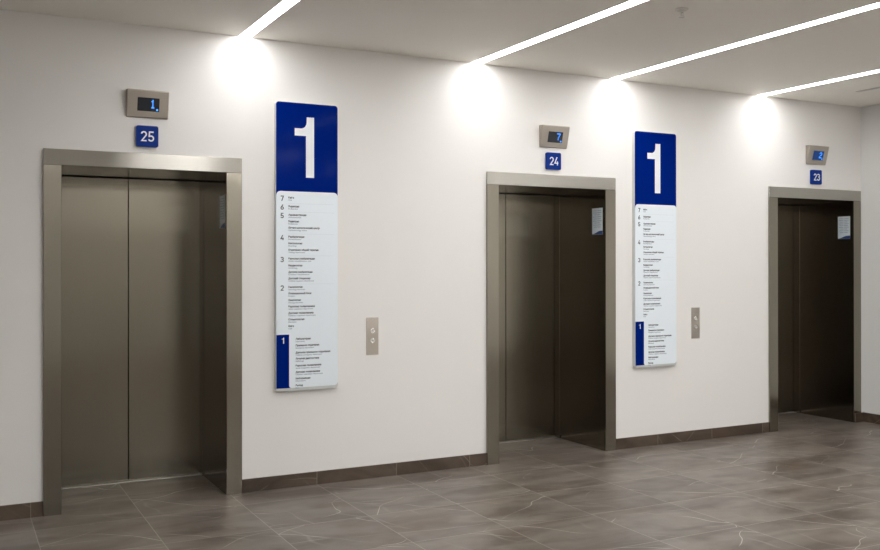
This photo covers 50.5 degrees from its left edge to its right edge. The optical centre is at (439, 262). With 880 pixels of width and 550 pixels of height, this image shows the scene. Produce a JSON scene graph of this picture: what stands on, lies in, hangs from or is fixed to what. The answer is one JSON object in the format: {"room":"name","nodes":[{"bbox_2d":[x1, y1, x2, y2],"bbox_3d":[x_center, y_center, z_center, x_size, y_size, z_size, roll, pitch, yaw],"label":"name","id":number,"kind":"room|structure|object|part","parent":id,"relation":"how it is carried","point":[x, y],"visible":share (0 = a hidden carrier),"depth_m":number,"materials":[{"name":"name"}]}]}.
{"room":"lobby","nodes":[
{"label":"lobby","id":0,"kind":"room"},
{"bbox_2d":[0,9,861,505],"bbox_3d":[-0.932,-0.085,6.949,11.000,3.274,0.800,0,0,-28],"label":"wall","id":1,"kind":"structure","parent":0,"point":[419,138],"depth_m":6.83,"materials":[{"name":"beige paint"}]},
{"bbox_2d":[43,148,241,516],"bbox_3d":[-2.052,0.426,6.319,1.232,2.250,0.762,0,0,-28],"label":"elevator","id":2,"kind":"object","parent":1,"relation":"attached to","point":[142,279],"visible":1,"depth_m":6.55,"materials":[{"name":"metal"}]},
{"bbox_3d":[-2.449,0.476,6.525,0.508,2.140,0.030,0,0,-28],"label":"door panel","id":3,"kind":"part","parent":2,"relation":"part of","materials":[{"name":"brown metal"}]},
{"bbox_3d":[-2.212,1.550,6.625,1.025,0.004,0.065,0,0,-28],"label":"door sill","id":4,"kind":"part","parent":2,"relation":"part of","materials":[{"name":"metal"}]},
{"bbox_3d":[-1.994,0.476,6.762,0.508,2.140,0.030,0,0,-28],"label":"door panel","id":5,"kind":"part","parent":2,"relation":"part of","materials":[{"name":"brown metal"}]},
{"bbox_2d":[220,195,224,227],"bbox_3d":[-1.475,-0.344,6.319,0.002,0.220,0.141,0,0,-28],"label":"paper notice","id":6,"kind":"object","parent":2,"relation":"attached to","point":[222,198],"visible":1,"depth_m":6.31,"materials":[{"name":"white paper"}]},
{"bbox_2d":[136,125,157,147],"bbox_3d":[-1.881,-0.809,5.992,0.138,0.136,0.021,0,0,-28],"label":"number plate","id":7,"kind":"object","parent":1,"relation":"attached to","point":[146,136],"visible":1,"depth_m":5.98,"materials":[{"name":"blue plastic"}]},
{"bbox_2d":[126,88,168,118],"bbox_3d":[-1.872,-1.017,5.979,0.263,0.176,0.054,0,0,-28],"label":"indicator","id":8,"kind":"object","parent":1,"relation":"attached to","point":[140,103],"visible":1,"depth_m":5.97,"materials":[{"name":"metal"}]},
{"bbox_2d":[274,101,337,391],"bbox_3d":[-0.926,-0.110,6.479,0.451,1.986,0.039,0,0,-28],"label":"sign","id":9,"kind":"object","parent":1,"relation":"attached to","point":[305,134],"visible":1,"depth_m":6.46,"materials":[{"name":"white plastic"}]},
{"bbox_3d":[-0.920,-0.780,6.468,0.447,0.642,0.003,0,0,-28],"label":"header panel","id":10,"kind":"part","parent":9,"relation":"part of","materials":[{"name":"blue plastic"}]},
{"bbox_3d":[-0.918,0.186,6.463,0.447,1.350,0.003,0,0,-28],"label":"directory panel","id":11,"kind":"part","parent":9,"relation":"part of","materials":[{"name":"white plastic"}]},
{"bbox_2d":[366,317,377,354],"bbox_3d":[-0.486,0.530,6.724,0.094,0.269,0.008,0,0,-28],"label":"switch panel","id":12,"kind":"object","parent":1,"relation":"attached to","point":[371,322],"visible":1,"depth_m":6.72,"materials":[{"name":"metal"}]},
{"bbox_2d":[0,422,768,520],"bbox_3d":[-1.303,1.506,6.293,9.738,0.090,0.011,0,0,-28],"label":"baseboard","id":13,"kind":"structure","parent":1,"relation":"attached to","point":[33,509],"depth_m":6.81,"materials":[{"name":"brown tile"}]},
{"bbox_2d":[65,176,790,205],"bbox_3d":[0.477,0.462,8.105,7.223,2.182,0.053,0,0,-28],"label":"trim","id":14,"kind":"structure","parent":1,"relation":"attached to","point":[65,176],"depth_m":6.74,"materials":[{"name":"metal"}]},
{"bbox_2d":[486,171,615,464],"bbox_3d":[0.733,0.427,7.773,1.232,2.250,0.762,0,0,-28],"label":"elevator","id":15,"kind":"object","parent":1,"relation":"attached to","point":[551,282],"visible":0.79,"depth_m":8.07,"materials":[{"name":"metal"}]},
{"bbox_3d":[0.336,0.477,7.979,0.508,2.140,0.030,0,0,-28],"label":"door panel","id":16,"kind":"part","parent":15,"relation":"part of","materials":[{"name":"brown metal"}]},
{"bbox_3d":[0.573,1.551,8.080,1.025,0.004,0.065,0,0,-28],"label":"door sill","id":17,"kind":"part","parent":15,"relation":"part of","materials":[{"name":"metal"}]},
{"bbox_3d":[0.791,0.477,8.217,0.508,2.140,0.030,0,0,-28],"label":"door panel","id":18,"kind":"part","parent":15,"relation":"part of","materials":[{"name":"brown metal"}]},
{"bbox_2d":[592,208,602,234],"bbox_3d":[1.310,-0.343,7.774,0.002,0.220,0.141,0,0,-28],"label":"paper notice","id":19,"kind":"object","parent":15,"relation":"attached to","point":[597,213],"visible":1,"depth_m":7.77,"materials":[{"name":"white paper"}]},
{"bbox_2d":[545,152,560,169],"bbox_3d":[0.904,-0.809,7.447,0.138,0.136,0.021,0,0,-28],"label":"number plate","id":20,"kind":"object","parent":1,"relation":"attached to","point":[552,160],"visible":1,"depth_m":7.43,"materials":[{"name":"blue plastic"}]},
{"bbox_2d":[539,125,569,148],"bbox_3d":[0.913,-1.003,7.433,0.263,0.176,0.054,0,0,-28],"label":"indicator","id":21,"kind":"object","parent":1,"relation":"attached to","point":[550,136],"visible":1,"depth_m":7.42,"materials":[{"name":"metal"}]},
{"bbox_2d":[632,131,676,367],"bbox_3d":[1.821,-0.109,7.913,0.451,1.986,0.039,0,0,-28],"label":"sign","id":22,"kind":"object","parent":1,"relation":"attached to","point":[654,254],"visible":1,"depth_m":7.89,"materials":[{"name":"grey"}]},
{"bbox_3d":[1.827,-0.779,7.903,0.447,0.642,0.003,0,0,-28],"label":"header panel","id":23,"kind":"part","parent":22,"relation":"part of","materials":[{"name":"blue plastic"}]},
{"bbox_3d":[1.829,0.187,7.898,0.447,1.350,0.003,0,0,-28],"label":"directory panel","id":24,"kind":"part","parent":22,"relation":"part of","materials":[{"name":"white plastic"}]},
{"bbox_2d":[691,307,699,338],"bbox_3d":[2.231,0.528,8.143,0.094,0.269,0.008,0,0,-28],"label":"switch panel","id":25,"kind":"object","parent":1,"relation":"attached to","point":[695,312],"visible":1,"depth_m":8.14,"materials":[{"name":"metal"}]},
{"bbox_2d":[768,186,860,431],"bbox_3d":[3.389,0.428,9.160,1.232,2.250,0.762,0,0,-28],"label":"elevator","id":26,"kind":"object","parent":1,"relation":"attached to","point":[814,275],"visible":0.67,"depth_m":9.32,"materials":[{"name":"metal"}]},
{"bbox_3d":[3.446,0.478,9.603,0.508,2.140,0.030,0,0,-28],"label":"door panel","id":27,"kind":"part","parent":26,"relation":"part of","materials":[{"name":"brown metal"}]},
{"bbox_2d":[838,216,849,238],"bbox_3d":[3.966,-0.342,9.161,0.002,0.220,0.141,0,0,-28],"label":"paper notice","id":28,"kind":"object","parent":26,"relation":"attached to","point":[843,222],"visible":1,"depth_m":9.15,"materials":[{"name":"white paper"}]},
{"bbox_2d":[810,170,821,184],"bbox_3d":[3.559,-0.808,8.834,0.138,0.136,0.021,0,0,-28],"label":"number plate","id":29,"kind":"object","parent":1,"relation":"attached to","point":[815,175],"visible":1,"depth_m":8.82,"materials":[{"name":"blue plastic"}]},
{"bbox_2d":[806,145,828,164],"bbox_3d":[3.568,-1.015,8.820,0.263,0.176,0.054,0,0,-28],"label":"indicator","id":30,"kind":"object","parent":1,"relation":"attached to","point":[815,155],"visible":1,"depth_m":8.80,"materials":[{"name":"metal"}]},
{"bbox_2d":[854,412,863,422],"bbox_3d":[4.083,1.507,9.083,0.132,0.090,0.008,0,0,-28],"label":"baseboard","id":31,"kind":"structure","parent":1,"relation":"attached to","point":[858,417],"depth_m":9.08,"materials":[{"name":"brown tile"}]},
{"bbox_2d":[0,412,879,549],"bbox_3d":[1.198,1.616,2.867,11.400,0.150,10.200,0,0,-28],"label":"floor","id":32,"kind":"structure","parent":0,"point":[812,482],"depth_m":5.90,"materials":[{"name":"grey tile"}]},
{"bbox_2d":[0,0,879,106],"bbox_3d":[1.404,-1.635,2.476,11.400,0.200,9.300,0,0,-28],"label":"ceiling","id":33,"kind":"structure","parent":0,"point":[650,33],"depth_m":6.18,"materials":[{"name":"white paint"}]},
{"bbox_2d":[239,0,299,37],"bbox_3d":[-0.229,-1.557,4.215,0.090,0.055,4.696,0,0,-28],"label":"strip light","id":34,"kind":"object","parent":33,"relation":"attached to","point":[283,6],"visible":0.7,"depth_m":5.81,"materials":[{"name":"white plastic"}]},
{"bbox_2d":[473,0,647,63],"bbox_3d":[1.367,-1.556,5.049,0.092,0.055,4.696,0,0,-28],"label":"strip light","id":35,"kind":"object","parent":33,"relation":"attached to","point":[630,3],"visible":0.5,"depth_m":6.12,"materials":[{"name":"white plastic"}]},
{"bbox_2d":[675,7,688,17],"bbox_3d":[1.458,-1.503,5.622,0.080,0.050,0.080,0,0,-28],"label":"sprinkler","id":36,"kind":"object","parent":33,"relation":"attached to","point":[681,10],"visible":1,"depth_m":5.61,"materials":[{"name":"white metal"}]},
{"bbox_2d":[613,2,879,79],"bbox_3d":[2.539,-1.556,5.661,0.094,0.055,4.696,0,0,-28],"label":"strip light","id":37,"kind":"object","parent":33,"relation":"attached to","point":[876,5],"visible":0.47,"depth_m":6.37,"materials":[{"name":"white plastic"}]},
{"bbox_2d":[761,70,879,95],"bbox_3d":[4.018,-1.556,6.433,0.094,0.055,4.696,0,0,-28],"label":"strip light","id":38,"kind":"object","parent":33,"relation":"attached to","point":[875,71],"visible":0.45,"depth_m":7.91,"materials":[{"name":"white plastic"}]},
{"bbox_2d":[861,104,879,414],"bbox_3d":[6.138,0.005,5.508,0.200,3.074,9.900,0,0,-28],"label":"wall","id":39,"kind":"structure","parent":0,"point":[870,115],"depth_m":9.04,"materials":[{"name":"grey paint"}]},
{"bbox_2d":[864,412,879,423],"bbox_3d":[6.238,1.496,5.087,0.011,0.090,9.070,0,0,-28],"label":"baseboard","id":40,"kind":"structure","parent":39,"relation":"attached to","point":[868,417],"depth_m":9.03,"materials":[{"name":"brown tile"}]}
]}

